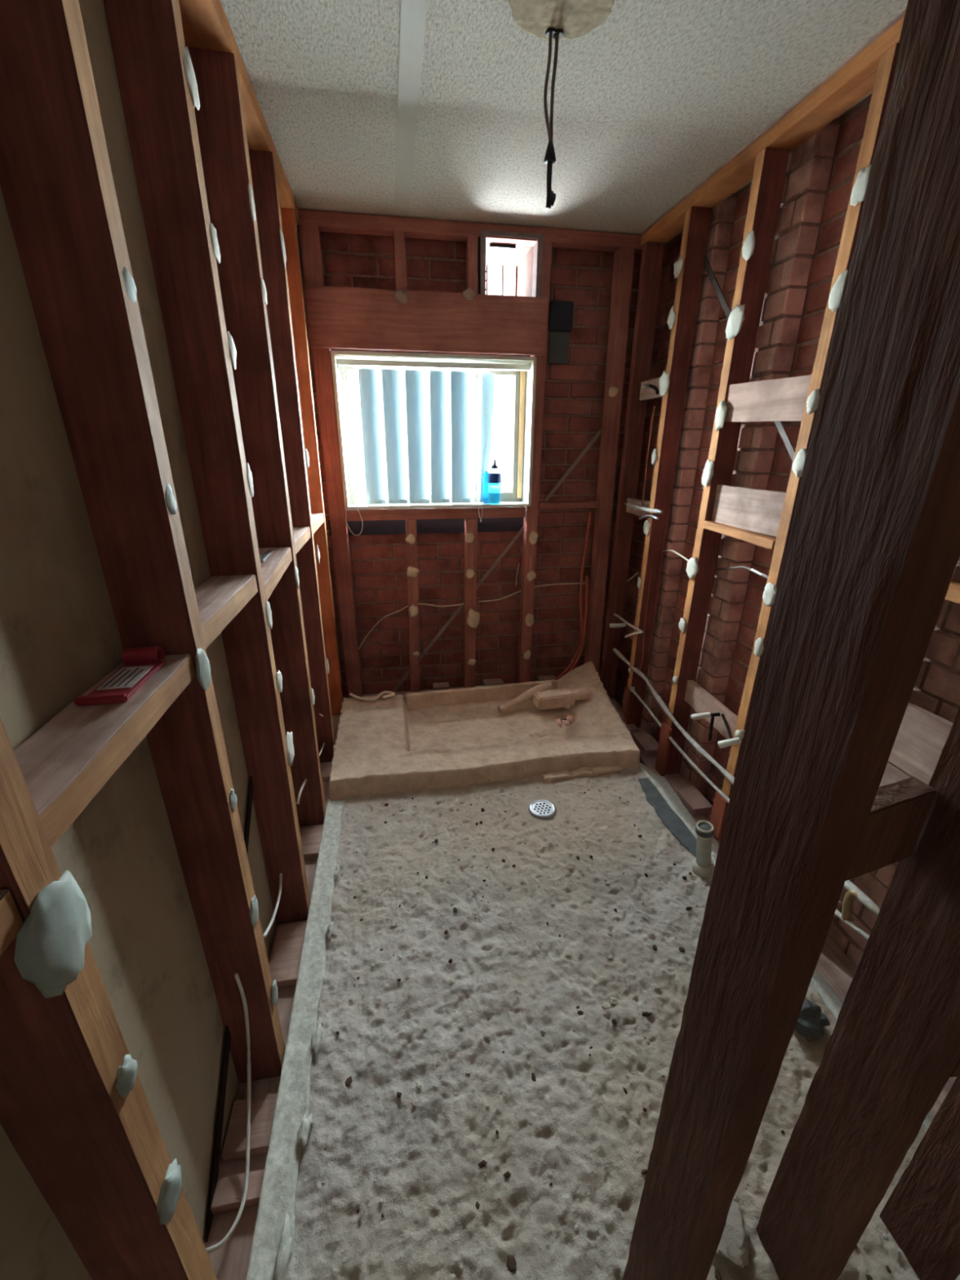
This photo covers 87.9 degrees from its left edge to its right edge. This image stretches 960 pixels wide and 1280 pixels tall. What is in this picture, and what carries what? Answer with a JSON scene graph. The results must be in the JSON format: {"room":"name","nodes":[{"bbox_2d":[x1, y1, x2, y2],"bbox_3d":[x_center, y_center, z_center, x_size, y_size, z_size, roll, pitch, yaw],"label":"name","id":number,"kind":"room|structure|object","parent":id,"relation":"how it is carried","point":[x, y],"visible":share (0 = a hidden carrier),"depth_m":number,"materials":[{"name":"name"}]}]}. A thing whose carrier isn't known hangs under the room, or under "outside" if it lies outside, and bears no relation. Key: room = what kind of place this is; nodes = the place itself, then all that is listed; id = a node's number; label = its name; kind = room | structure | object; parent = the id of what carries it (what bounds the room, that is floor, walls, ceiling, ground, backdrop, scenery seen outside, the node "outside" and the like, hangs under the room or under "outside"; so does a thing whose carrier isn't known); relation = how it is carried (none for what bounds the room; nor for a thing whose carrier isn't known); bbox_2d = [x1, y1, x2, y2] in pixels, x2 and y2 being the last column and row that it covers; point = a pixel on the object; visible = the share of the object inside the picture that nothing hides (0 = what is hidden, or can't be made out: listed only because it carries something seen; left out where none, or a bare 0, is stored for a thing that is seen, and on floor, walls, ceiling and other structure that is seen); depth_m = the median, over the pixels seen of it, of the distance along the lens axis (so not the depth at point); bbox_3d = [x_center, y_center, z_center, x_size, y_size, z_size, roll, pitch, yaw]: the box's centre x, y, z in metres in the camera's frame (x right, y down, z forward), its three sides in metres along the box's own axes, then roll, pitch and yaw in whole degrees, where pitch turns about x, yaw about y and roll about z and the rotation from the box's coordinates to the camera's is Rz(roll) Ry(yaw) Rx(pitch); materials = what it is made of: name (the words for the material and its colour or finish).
{"room":"bathroom under renovation","nodes":[
{"label":"bathroom under renovation","id":0,"kind":"room"},
{"bbox_2d":[0,0,276,1279],"bbox_3d":[-0.718,-0.197,1.477,0.030,2.701,3.300,-3,21,-9],"label":"wall","id":1,"kind":"structure","parent":0,"point":[60,636],"depth_m":0.76,"materials":[{"name":"paint"}]},
{"bbox_2d":[203,1208,239,1248],"bbox_3d":[-0.510,1.196,0.996,0.056,0.080,0.046,-3,21,-9],"label":"plate","id":2,"kind":"object","parent":1,"relation":"attached to","point":[222,1223],"depth_m":0.98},
{"bbox_2d":[217,1158,245,1178],"bbox_3d":[-0.528,1.163,1.080,0.052,0.080,0.031,-3,21,-9],"label":"plate","id":3,"kind":"object","parent":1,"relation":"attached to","point":[236,1166],"depth_m":1.06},
{"bbox_2d":[210,1168,264,1214],"bbox_3d":[-0.494,1.130,1.021,0.097,0.025,0.046,-3,21,-9],"label":"board offcut","id":4,"kind":"object","parent":3,"relation":"on","point":[228,1195],"visible":0.8,"depth_m":1.01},
{"bbox_2d":[208,1204,258,1279],"bbox_3d":[-0.480,1.204,0.975,0.079,0.080,0.100,-3,21,-9],"label":"plate","id":5,"kind":"object","parent":1,"relation":"attached to","point":[229,1259],"depth_m":0.95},
{"bbox_2d":[235,1075,280,1099],"bbox_3d":[-0.532,1.113,1.211,0.094,0.080,0.034,-3,21,-9],"label":"plate","id":6,"kind":"object","parent":1,"relation":"attached to","point":[270,1085],"depth_m":1.20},
{"bbox_2d":[248,1152,267,1171],"bbox_3d":[-0.479,1.161,1.086,0.035,0.080,0.026,-3,21,-9],"label":"plate","id":7,"kind":"object","parent":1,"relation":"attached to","point":[258,1162],"depth_m":1.07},
{"bbox_2d":[221,1092,277,1162],"bbox_3d":[-0.513,1.092,1.120,0.097,0.025,0.101,-3,21,-9],"label":"board offcut","id":8,"kind":"object","parent":7,"relation":"on","point":[263,1107],"visible":0.8,"depth_m":1.11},
{"bbox_2d":[276,984,296,1047],"bbox_3d":[-0.537,1.054,1.364,0.050,0.080,0.162,-3,21,-9],"label":"plate","id":9,"kind":"object","parent":1,"relation":"attached to","point":[286,995],"depth_m":1.37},
{"bbox_2d":[0,716,217,1279],"bbox_3d":[-0.454,0.111,0.402,0.132,2.370,0.087,-3,21,-9],"label":"stud","id":10,"kind":"object","parent":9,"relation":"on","point":[75,1108],"visible":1,"depth_m":0.53,"materials":[{"name":"red wood"}]},
{"bbox_2d":[0,888,23,956],"bbox_3d":[-0.422,0.302,0.260,0.100,0.046,0.368,-3,21,-9],"label":"noggin","id":11,"kind":"object","parent":10,"relation":"attached to","point":[11,920],"visible":1,"depth_m":0.42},
{"bbox_2d":[13,653,195,847],"bbox_3d":[-0.495,0.116,0.647,0.100,0.043,0.400,-3,21,-9],"label":"noggin","id":12,"kind":"object","parent":10,"relation":"attached to","point":[64,764],"visible":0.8,"depth_m":0.58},
{"bbox_2d":[73,646,166,706],"bbox_3d":[-0.517,0.048,0.726,0.064,0.029,0.149,-3,21,-9],"label":"packet","id":13,"kind":"object","parent":12,"relation":"on","point":[140,664],"visible":1,"depth_m":0.73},
{"bbox_2d":[102,667,143,687],"bbox_3d":[-0.517,0.054,0.727,0.030,0.001,0.065,-3,21,-9],"label":"print","id":14,"kind":"object","parent":13,"relation":"on","point":[123,677],"depth_m":0.72},
{"bbox_2d":[178,0,300,225],"bbox_3d":[-0.627,-1.398,0.935,0.112,0.064,2.825,-3,21,-9],"label":"plate","id":15,"kind":"object","parent":10,"relation":"on","point":[206,25],"visible":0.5,"depth_m":1.27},
{"bbox_2d":[269,920,306,987],"bbox_3d":[-0.579,0.944,1.503,0.090,0.025,0.191,-3,21,-9],"label":"board offcut","id":16,"kind":"object","parent":9,"relation":"on","point":[285,959],"visible":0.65,"depth_m":1.49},
{"bbox_2d":[304,857,317,900],"bbox_3d":[-0.615,0.889,1.792,0.046,0.080,0.190,-3,21,-9],"label":"plate","id":17,"kind":"object","parent":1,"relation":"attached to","point":[310,864],"depth_m":1.81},
{"bbox_2d":[0,0,285,1083],"bbox_3d":[-0.535,-0.051,0.823,0.126,2.370,0.086,-3,21,-9],"label":"stud","id":18,"kind":"object","parent":17,"relation":"on","point":[57,184],"visible":0.98,"depth_m":0.71,"materials":[{"name":"red wood"}]},
{"bbox_2d":[194,574,257,648],"bbox_3d":[-0.568,-0.067,1.044,0.100,0.046,0.404,-3,21,-9],"label":"noggin","id":19,"kind":"object","parent":18,"relation":"attached to","point":[220,599],"visible":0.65,"depth_m":1.05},
{"bbox_2d":[205,973,250,1253],"bbox_3d":[-0.509,0.929,1.000,0.058,0.360,0.286,-3,21,-9],"label":"cable","id":20,"kind":"object","parent":18,"relation":"attached to","point":[219,1245],"visible":0.96,"depth_m":1.07,"materials":[{"name":"white plastic"}]},
{"bbox_2d":[204,775,253,1242],"bbox_3d":[-0.607,0.684,1.260,0.005,0.757,0.940,-3,21,-9],"label":"brace","id":21,"kind":"object","parent":18,"relation":"attached to","point":[215,1163],"visible":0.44,"depth_m":1.07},
{"bbox_2d":[103,0,310,924],"bbox_3d":[-0.612,-0.217,1.251,0.130,2.370,0.138,-3,21,-9],"label":"stud","id":22,"kind":"object","parent":17,"relation":"on","point":[157,82],"visible":0.97,"depth_m":1.08,"materials":[{"name":"red wood"}]},
{"bbox_2d":[258,546,292,600],"bbox_3d":[-0.646,-0.201,1.477,0.102,0.072,0.406,-3,21,-9],"label":"noggin","id":23,"kind":"object","parent":22,"relation":"attached to","point":[274,566],"depth_m":1.50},
{"bbox_2d":[187,47,325,826],"bbox_3d":[-0.687,-0.376,1.663,0.132,2.370,0.138,-3,21,-9],"label":"stud","id":24,"kind":"object","parent":17,"relation":"on","point":[220,117],"visible":0.86,"depth_m":1.50,"materials":[{"name":"red wood"}]},
{"bbox_2d":[292,526,311,554],"bbox_3d":[-0.724,-0.378,1.890,0.102,0.046,0.390,-3,21,-9],"label":"noggin","id":25,"kind":"object","parent":24,"relation":"attached to","point":[302,535],"visible":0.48,"depth_m":1.92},
{"bbox_2d":[248,149,334,763],"bbox_3d":[-0.765,-0.541,2.092,0.135,2.370,0.211,-3,21,-9],"label":"stud","id":26,"kind":"object","parent":17,"relation":"on","point":[262,163],"visible":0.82,"depth_m":1.94,"materials":[{"name":"red wood"}]},
{"bbox_2d":[280,208,342,715],"bbox_3d":[-0.845,-0.696,2.494,0.126,2.370,0.127,-3,21,-9],"label":"stud","id":27,"kind":"object","parent":17,"relation":"on","point":[289,228],"visible":0.48,"depth_m":2.39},
{"bbox_2d":[300,825,323,859],"bbox_3d":[-0.655,0.781,1.926,0.082,0.025,0.151,-3,21,-9],"label":"board offcut","id":28,"kind":"object","parent":17,"relation":"on","point":[310,837],"visible":0.66,"depth_m":1.92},
{"bbox_2d":[641,8,906,234],"bbox_3d":[0.232,-1.476,1.056,1.717,0.008,2.810,-3,21,-9],"label":"trim","id":29,"kind":"structure","parent":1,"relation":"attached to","point":[902,14],"depth_m":1.56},
{"bbox_2d":[296,225,641,700],"bbox_3d":[0.018,-0.797,3.037,2.100,2.702,0.106,-3,21,-9],"label":"wall","id":30,"kind":"structure","parent":0,"point":[574,391],"depth_m":3.06,"materials":[{"name":"brown brick"}]},
{"bbox_2d":[362,693,379,697],"bbox_3d":[-0.703,0.391,3.226,0.103,0.077,0.030,-3,21,-9],"label":"plate","id":31,"kind":"object","parent":30,"relation":"on","point":[368,695],"depth_m":3.21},
{"bbox_2d":[298,224,362,697],"bbox_3d":[-0.786,-0.760,2.729,0.085,2.430,0.077,-3,21,-9],"label":"stud","id":32,"kind":"object","parent":31,"relation":"on","point":[310,238],"visible":0.79,"depth_m":2.65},
{"bbox_2d":[328,517,537,535],"bbox_3d":[-0.258,-0.681,2.963,1.240,0.088,0.018,-3,21,-9],"label":"flashing strip","id":33,"kind":"object","parent":30,"relation":"attached to","point":[492,524],"visible":0.79,"depth_m":2.95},
{"bbox_2d":[330,350,536,509],"bbox_3d":[-0.233,-1.123,2.730,1.040,0.756,0.184,-3,21,-9],"label":"window","id":34,"kind":"structure","parent":30,"relation":"in","point":[525,381],"depth_m":2.73,"materials":[{"name":"beige paint"}]},
{"bbox_2d":[336,359,529,535],"bbox_3d":[-0.238,-1.029,2.726,1.021,0.864,0.129,-3,21,-9],"label":"vertical blind","id":35,"kind":"object","parent":34,"relation":"attached to","point":[370,380],"visible":0.99,"depth_m":2.68,"materials":[{"name":"white fabric"}]},
{"bbox_2d":[488,459,501,504],"bbox_3d":[0.083,-0.894,2.820,0.076,0.238,0.076,-3,21,-9],"label":"squeeze bottle","id":36,"kind":"object","parent":34,"relation":"on","point":[494,473],"visible":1,"depth_m":2.80,"materials":[{"name":"blue plastic"}]},
{"bbox_2d":[345,506,525,520],"bbox_3d":[-0.243,-0.723,2.844,1.015,0.057,0.077,-3,21,-9],"label":"sill trimmer","id":37,"kind":"structure","parent":30,"relation":"attached to","point":[375,514],"depth_m":2.81},
{"bbox_2d":[477,229,542,297],"bbox_3d":[0.117,-1.896,2.642,0.306,0.304,0.438,-3,21,-9],"label":"air vent","id":38,"kind":"object","parent":30,"relation":"in","point":[526,260],"visible":0.56,"depth_m":2.54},
{"bbox_2d":[547,331,569,364],"bbox_3d":[0.430,-1.600,2.731,0.110,0.150,0.026,-3,21,-9],"label":"panel","id":39,"kind":"object","parent":30,"relation":"attached to","point":[558,342],"visible":1,"depth_m":2.72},
{"bbox_2d":[548,300,573,332],"bbox_3d":[0.433,-1.736,2.675,0.125,0.135,0.033,-3,21,-9],"label":"panel","id":40,"kind":"object","parent":30,"relation":"attached to","point":[561,313],"visible":1,"depth_m":2.66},
{"bbox_2d":[220,0,907,244],"bbox_3d":[-0.101,-1.221,0.326,3.450,0.040,4.900,-3,21,-9],"label":"ceiling","id":41,"kind":"structure","parent":0,"point":[649,102],"depth_m":1.50,"materials":[{"name":"paint"}]},
{"bbox_2d":[394,0,427,215],"bbox_3d":[0.026,-1.148,0.198,0.064,0.004,4.550,-3,21,-9],"label":"trim","id":42,"kind":"structure","parent":41,"relation":"attached to","point":[412,12],"depth_m":1.50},
{"bbox_2d":[543,27,563,208],"bbox_3d":[0.191,-1.406,1.344,0.048,0.386,0.033,-3,21,-9],"label":"cable","id":43,"kind":"object","parent":41,"relation":"hanging from","point":[551,33],"visible":0.98,"depth_m":1.33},
{"bbox_2d":[507,0,614,42],"bbox_3d":[0.195,-1.534,1.202,0.256,0.007,0.237,-3,21,-9],"label":"ceiling patch","id":44,"kind":"object","parent":41,"relation":"attached to","point":[576,19],"depth_m":1.23,"materials":[{"name":"paint"}]},
{"bbox_2d":[613,696,713,805],"bbox_3d":[0.476,1.264,1.446,2.250,0.080,5.000,-3,21,-9],"label":"floor","id":45,"kind":"structure","parent":0,"point":[708,800],"depth_m":2.55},
{"bbox_2d":[419,688,433,692],"bbox_3d":[-0.351,0.369,3.285,0.087,0.077,0.024,-3,21,-9],"label":"plate","id":46,"kind":"object","parent":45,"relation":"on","point":[421,691],"depth_m":3.27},
{"bbox_2d":[404,519,419,693],"bbox_3d":[-0.402,-0.166,3.023,0.087,1.110,0.089,-3,21,-9],"label":"stud","id":47,"kind":"object","parent":46,"relation":"on","point":[411,539],"visible":0.98,"depth_m":2.97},
{"bbox_2d":[463,518,479,688],"bbox_3d":[-0.054,-0.186,3.080,0.099,1.110,0.089,-3,21,-9],"label":"stud","id":48,"kind":"object","parent":46,"relation":"on","point":[471,617],"visible":1,"depth_m":3.03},
{"bbox_2d":[516,241,551,683],"bbox_3d":[0.302,-0.824,2.900,0.090,2.430,0.089,-3,21,-9],"label":"stud","id":49,"kind":"object","parent":46,"relation":"on","point":[526,620],"visible":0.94,"depth_m":2.92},
{"bbox_2d":[303,284,547,355],"bbox_3d":[-0.240,-1.574,2.451,1.173,0.272,0.043,-3,21,-9],"label":"header board","id":50,"kind":"object","parent":49,"relation":"attached to","point":[468,322],"visible":1,"depth_m":2.44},
{"bbox_2d":[393,231,407,290],"bbox_3d":[-0.384,-1.808,2.399,0.052,0.235,0.077,-3,21,-9],"label":"stud","id":51,"kind":"object","parent":50,"relation":"on","point":[398,237],"visible":0.93,"depth_m":2.36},
{"bbox_2d":[466,236,478,293],"bbox_3d":[-0.040,-1.829,2.455,0.050,0.235,0.076,-3,21,-9],"label":"stud","id":52,"kind":"object","parent":50,"relation":"on","point":[472,242],"visible":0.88,"depth_m":2.42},
{"bbox_2d":[391,429,600,692],"bbox_3d":[0.054,-0.420,3.080,1.337,1.638,0.004,-3,21,-9],"label":"brace","id":53,"kind":"object","parent":49,"relation":"attached to","point":[598,433],"visible":0.74,"depth_m":3.06,"materials":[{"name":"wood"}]},
{"bbox_2d":[537,501,599,509],"bbox_3d":[0.521,-0.800,2.953,0.365,0.037,0.062,-3,21,-9],"label":"noggin","id":54,"kind":"object","parent":49,"relation":"attached to","point":[549,504],"visible":0.96,"depth_m":2.93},
{"bbox_2d":[583,247,635,672],"bbox_3d":[0.746,-0.804,2.990,0.106,2.530,0.088,-3,21,-9],"label":"stud","id":55,"kind":"object","parent":46,"relation":"on","point":[623,265],"visible":0.94,"depth_m":2.84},
{"bbox_2d":[298,208,642,253],"bbox_3d":[0.030,-1.970,2.414,1.735,0.057,0.077,-3,21,-9],"label":"plate","id":56,"kind":"object","parent":55,"relation":"on","point":[326,221],"visible":0.84,"depth_m":2.37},
{"bbox_2d":[551,511,591,679],"bbox_3d":[0.561,-0.238,3.132,0.282,1.089,0.044,-15,26,-33],"label":"pipe","id":57,"kind":"object","parent":55,"relation":"attached to","point":[589,513],"visible":0.89,"depth_m":3.19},
{"bbox_2d":[328,661,639,800],"bbox_3d":[0.039,0.533,2.709,1.553,0.374,1.010,-3,21,-9],"label":"shower base","id":58,"kind":"object","parent":45,"relation":"on","point":[382,745],"visible":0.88,"depth_m":2.41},
{"bbox_2d":[405,679,557,709],"bbox_3d":[0.022,0.320,2.956,0.912,0.089,0.038,-4,22,-11],"label":"batten","id":59,"kind":"object","parent":58,"relation":"on","point":[506,691],"visible":0.84,"depth_m":2.92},
{"bbox_2d":[497,680,552,712],"bbox_3d":[0.254,0.318,2.836,0.323,0.145,0.066,-7,22,-18],"label":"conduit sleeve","id":60,"kind":"object","parent":58,"relation":"on","point":[545,686],"visible":0.97,"depth_m":2.82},
{"bbox_2d":[533,687,575,710],"bbox_3d":[0.420,0.332,2.825,0.220,0.077,0.095,-6,22,-15],"label":"chunk","id":61,"kind":"object","parent":58,"relation":"on","point":[560,697],"visible":1,"depth_m":2.79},
{"bbox_2d":[286,766,959,1279],"bbox_3d":[0.233,1.063,1.476,1.347,0.273,1.840,-3,21,-9],"label":"concrete slab","id":62,"kind":"object","parent":45,"relation":"on","point":[423,1160],"visible":0.81,"depth_m":1.25,"materials":[{"name":"concrete"}]},
{"bbox_2d":[245,799,345,1279],"bbox_3d":[-0.446,1.035,1.307,0.086,0.124,1.780,-3,21,-9],"label":"strip","id":63,"kind":"object","parent":62,"relation":"attached to","point":[272,1247],"visible":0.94,"depth_m":1.16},
{"bbox_2d":[528,799,556,819],"bbox_3d":[0.259,0.708,2.068,0.116,0.030,0.116,-3,21,-9],"label":"floor drain","id":64,"kind":"object","parent":62,"relation":"in","point":[541,809],"visible":1,"depth_m":2.06,"materials":[{"name":"silver metal"}]},
{"bbox_2d":[541,764,622,782],"bbox_3d":[0.468,0.611,2.291,0.384,0.034,0.055,-5,22,-13],"label":"broken mortar lip","id":65,"kind":"object","parent":62,"relation":"on","point":[585,771],"visible":0.98,"depth_m":2.28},
{"bbox_2d":[321,780,891,1279],"bbox_3d":[0.228,0.944,1.434,1.280,0.030,1.676,-3,21,-9],"label":"rubble","id":66,"kind":"object","parent":62,"relation":"on","point":[511,1263],"visible":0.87,"depth_m":1.30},
{"bbox_2d":[638,777,696,857],"bbox_3d":[0.762,0.713,2.026,0.076,0.013,0.480,-3,21,-9],"label":"smear","id":67,"kind":"object","parent":62,"relation":"on","point":[671,820],"visible":0.92,"depth_m":2.01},
{"bbox_2d":[691,820,714,879],"bbox_3d":[0.780,0.727,1.731,0.092,0.216,0.072,-3,21,-9],"label":"pipe","id":68,"kind":"object","parent":62,"relation":"on","point":[702,865],"visible":1,"depth_m":1.71,"materials":[{"name":"white plastic"}]},
{"bbox_2d":[715,1199,749,1268],"bbox_3d":[0.466,1.119,0.956,0.091,0.032,0.099,11,23,25],"label":"lump","id":69,"kind":"object","parent":62,"relation":"on","point":[733,1246],"visible":0.41,"depth_m":0.93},
{"bbox_2d":[639,762,934,1130],"bbox_3d":[0.947,0.944,1.704,0.159,0.214,1.540,-3,21,-9],"label":"strip","id":70,"kind":"object","parent":62,"relation":"attached to","point":[830,999],"visible":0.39,"depth_m":1.96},
{"bbox_2d":[622,0,959,1279],"bbox_3d":[0.279,0.071,0.416,0.041,2.428,0.101,-3,21,-9],"label":"post","id":71,"kind":"object","parent":62,"relation":"on","point":[872,553],"visible":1,"depth_m":0.37,"materials":[{"name":"wood"}]},
{"bbox_2d":[845,776,937,880],"bbox_3d":[0.409,0.236,0.577,0.253,0.115,0.031,-6,22,-16],"label":"noggin","id":72,"kind":"object","parent":71,"relation":"attached to","point":[900,811],"visible":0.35,"depth_m":0.58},
{"bbox_2d":[794,998,830,1037],"bbox_3d":[0.837,0.973,1.282,0.109,0.080,0.085,-3,21,-9],"label":"lump","id":73,"kind":"object","parent":62,"relation":"on","point":[811,1020],"visible":0.72,"depth_m":1.26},
{"bbox_2d":[755,706,959,1279],"bbox_3d":[0.560,0.030,0.480,0.043,2.398,0.111,-3,21,-9],"label":"post","id":74,"kind":"object","parent":62,"relation":"on","point":[893,1046],"visible":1,"depth_m":0.68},
{"bbox_2d":[879,1076,959,1279],"bbox_3d":[0.812,0.023,0.501,0.044,2.398,0.099,-3,21,-9],"label":"stud","id":75,"kind":"object","parent":62,"relation":"on","point":[922,1213],"visible":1,"depth_m":0.87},
{"bbox_2d":[638,748,694,793],"bbox_3d":[0.964,0.719,2.658,0.173,0.074,0.392,-3,21,-9],"label":"plate","id":76,"kind":"object","parent":45,"relation":"on","point":[677,781],"depth_m":2.58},
{"bbox_2d":[600,241,664,698],"bbox_3d":[0.859,-0.788,2.927,0.094,2.525,0.049,-3,21,-9],"label":"stud","id":77,"kind":"object","parent":76,"relation":"on","point":[652,252],"visible":0.93,"depth_m":2.79,"materials":[{"name":"red wood"}]},
{"bbox_2d":[639,377,662,400],"bbox_3d":[0.911,-1.284,2.539,0.042,0.092,0.332,-3,21,-9],"label":"noggin","id":78,"kind":"object","parent":77,"relation":"attached to","point":[646,393],"visible":0.49,"depth_m":2.60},
{"bbox_2d":[631,731,658,756],"bbox_3d":[0.947,0.590,2.829,0.101,0.044,0.180,-3,21,-9],"label":"board offcut","id":79,"kind":"object","parent":76,"relation":"on","point":[645,742],"visible":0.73,"depth_m":2.81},
{"bbox_2d":[654,721,672,776],"bbox_3d":[0.942,0.564,2.563,0.016,0.285,0.080,-3,21,-9],"label":"block","id":80,"kind":"object","parent":76,"relation":"on","point":[664,744],"visible":0.87,"depth_m":2.55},
{"bbox_2d":[622,206,711,728],"bbox_3d":[0.914,-0.656,2.585,0.110,2.525,0.091,-3,21,-9],"label":"stud","id":81,"kind":"object","parent":76,"relation":"on","point":[688,269],"visible":0.97,"depth_m":2.40,"materials":[{"name":"red wood"}]},
{"bbox_2d":[703,255,731,319],"bbox_3d":[1.003,-1.445,2.084,0.005,0.415,0.399,-3,21,-9],"label":"brace","id":82,"kind":"object","parent":81,"relation":"attached to","point":[707,266],"visible":0.67,"depth_m":2.10,"materials":[{"name":"metal"}]},
{"bbox_2d":[676,787,712,816],"bbox_3d":[1.018,0.769,2.367,0.102,0.043,0.140,-3,21,-9],"label":"board offcut","id":83,"kind":"object","parent":76,"relation":"on","point":[696,804],"visible":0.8,"depth_m":2.34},
{"bbox_2d":[709,791,728,839],"bbox_3d":[1.023,0.753,2.136,0.016,0.200,0.075,-3,21,-9],"label":"block","id":84,"kind":"object","parent":76,"relation":"on","point":[720,806],"visible":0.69,"depth_m":2.12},
{"bbox_2d":[665,146,790,774],"bbox_3d":[0.993,-0.484,2.153,0.113,2.535,0.120,-3,21,-9],"label":"stud","id":85,"kind":"object","parent":76,"relation":"on","point":[771,165],"visible":0.97,"depth_m":1.97,"materials":[{"name":"red wood"}]},
{"bbox_2d":[684,680,737,739],"bbox_3d":[1.052,0.326,2.238,0.032,0.125,0.422,-3,21,-9],"label":"noggin","id":86,"kind":"object","parent":85,"relation":"attached to","point":[695,695],"visible":0.72,"depth_m":2.25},
{"bbox_2d":[717,713,744,748],"bbox_3d":[1.019,0.367,2.011,0.097,0.084,0.216,10,23,24],"label":"valve","id":87,"kind":"object","parent":86,"relation":"attached to","point":[739,734],"visible":0.98,"depth_m":1.94,"materials":[{"name":"white plastic"}]},
{"bbox_2d":[702,520,776,549],"bbox_3d":[1.026,-0.416,1.946,0.072,0.046,0.422,-3,21,-9],"label":"noggin","id":88,"kind":"object","parent":85,"relation":"attached to","point":[761,540],"visible":0.71,"depth_m":1.90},
{"bbox_2d":[711,484,786,537],"bbox_3d":[1.035,-0.502,1.911,0.032,0.153,0.415,-3,21,-9],"label":"noggin","id":89,"kind":"object","parent":85,"relation":"attached to","point":[756,510],"visible":0.84,"depth_m":1.89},
{"bbox_2d":[724,374,811,422],"bbox_3d":[1.020,-0.850,1.774,0.036,0.148,0.415,-3,21,-9],"label":"noggin","id":90,"kind":"object","parent":85,"relation":"attached to","point":[783,399],"visible":0.92,"depth_m":1.74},
{"bbox_2d":[640,16,904,246],"bbox_3d":[1.102,-1.500,1.200,0.107,0.048,2.855,-3,21,-9],"label":"plate","id":91,"kind":"object","parent":85,"relation":"on","point":[855,79],"visible":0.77,"depth_m":1.58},
{"bbox_2d":[721,43,898,798],"bbox_3d":[1.075,-0.325,1.714,0.110,2.515,0.081,-3,21,-9],"label":"stud","id":92,"kind":"object","parent":76,"relation":"on","point":[885,73],"visible":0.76,"depth_m":1.52,"materials":[{"name":"red wood"}]},
{"bbox_2d":[613,648,879,915],"bbox_3d":[0.979,0.440,2.222,0.070,0.131,1.995,-2,21,-6],"label":"supply pipe","id":93,"kind":"object","parent":92,"relation":"attached to","point":[862,897],"visible":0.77,"depth_m":2.21,"materials":[{"name":"paint"}]},
{"bbox_2d":[841,889,857,921],"bbox_3d":[1.052,0.754,1.412,0.027,0.118,0.044,-3,21,-9],"label":"pipe elbow","id":94,"kind":"object","parent":93,"relation":"attached to","point":[850,895],"visible":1,"depth_m":1.42,"materials":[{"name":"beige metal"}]},
{"bbox_2d":[631,688,869,940],"bbox_3d":[0.997,0.581,2.131,0.062,0.136,1.669,-2,21,-6],"label":"supply pipe","id":95,"kind":"object","parent":92,"relation":"attached to","point":[851,924],"visible":0.59,"depth_m":2.20,"materials":[{"name":"paint"}]},
{"bbox_2d":[773,421,795,461],"bbox_3d":[1.100,-0.678,1.768,0.005,0.266,0.260,-3,21,-9],"label":"brace","id":96,"kind":"object","parent":92,"relation":"attached to","point":[790,449],"visible":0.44,"depth_m":1.78,"materials":[{"name":"metal"}]},
{"bbox_3d":[1.158,-0.170,1.312,0.095,2.515,0.050,-3,21,-9],"label":"stud","id":97,"kind":"object","parent":76,"relation":"on","visible":0},
{"bbox_2d":[879,761,912,786],"bbox_3d":[1.179,0.484,1.276,0.031,0.182,0.480,-3,21,-9],"label":"noggin","id":98,"kind":"object","parent":97,"relation":"attached to","point":[892,773],"visible":0.05,"depth_m":1.38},
{"bbox_2d":[888,701,952,785],"bbox_3d":[1.180,0.314,1.210,0.031,0.176,0.480,-3,21,-9],"label":"noggin","id":99,"kind":"object","parent":97,"relation":"attached to","point":[922,735],"visible":0.39,"depth_m":1.30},
{"bbox_2d":[815,934,857,1003],"bbox_3d":[1.166,1.108,1.650,0.141,0.074,0.208,-3,21,-9],"label":"plate","id":100,"kind":"object","parent":45,"relation":"on","point":[836,967],"depth_m":1.63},
{"bbox_2d":[930,1076,956,1115],"bbox_3d":[1.225,1.233,1.325,0.142,0.074,0.063,-3,21,-9],"label":"plate","id":101,"kind":"object","parent":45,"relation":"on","point":[950,1082],"depth_m":1.31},
{"bbox_2d":[614,93,871,803],"bbox_3d":[1.260,-0.304,1.764,0.107,2.702,3.030,-3,21,-9],"label":"wall","id":102,"kind":"structure","parent":0,"point":[852,124],"depth_m":2.21,"materials":[{"name":"brown brick"}]},
{"bbox_2d":[640,193,737,740],"bbox_3d":[1.012,-0.641,2.651,0.092,2.692,0.215,-3,21,-9],"label":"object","id":103,"kind":"structure","parent":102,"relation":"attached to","point":[722,218],"depth_m":2.43,"materials":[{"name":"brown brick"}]},
{"bbox_2d":[680,118,840,795],"bbox_3d":[1.099,-0.460,2.183,0.092,2.692,0.234,-3,21,-9],"label":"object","id":104,"kind":"structure","parent":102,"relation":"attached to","point":[810,163],"depth_m":1.89,"materials":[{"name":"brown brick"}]},
{"bbox_2d":[827,556,959,966],"bbox_3d":[1.263,-0.119,1.300,0.092,2.692,0.215,-3,21,-9],"label":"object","id":105,"kind":"structure","parent":102,"relation":"attached to","point":[936,689],"depth_m":1.37,"materials":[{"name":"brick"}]},
{"bbox_3d":[1.251,0.024,0.811,0.095,2.515,0.050,-3,21,-9],"label":"stud","id":106,"kind":"object","parent":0,"visible":0},
{"bbox_2d":[944,578,959,604],"bbox_3d":[1.192,-0.060,1.063,0.062,0.042,0.470,-3,21,-9],"label":"noggin","id":107,"kind":"object","parent":106,"relation":"attached to","point":[953,594],"visible":0.22,"depth_m":1.20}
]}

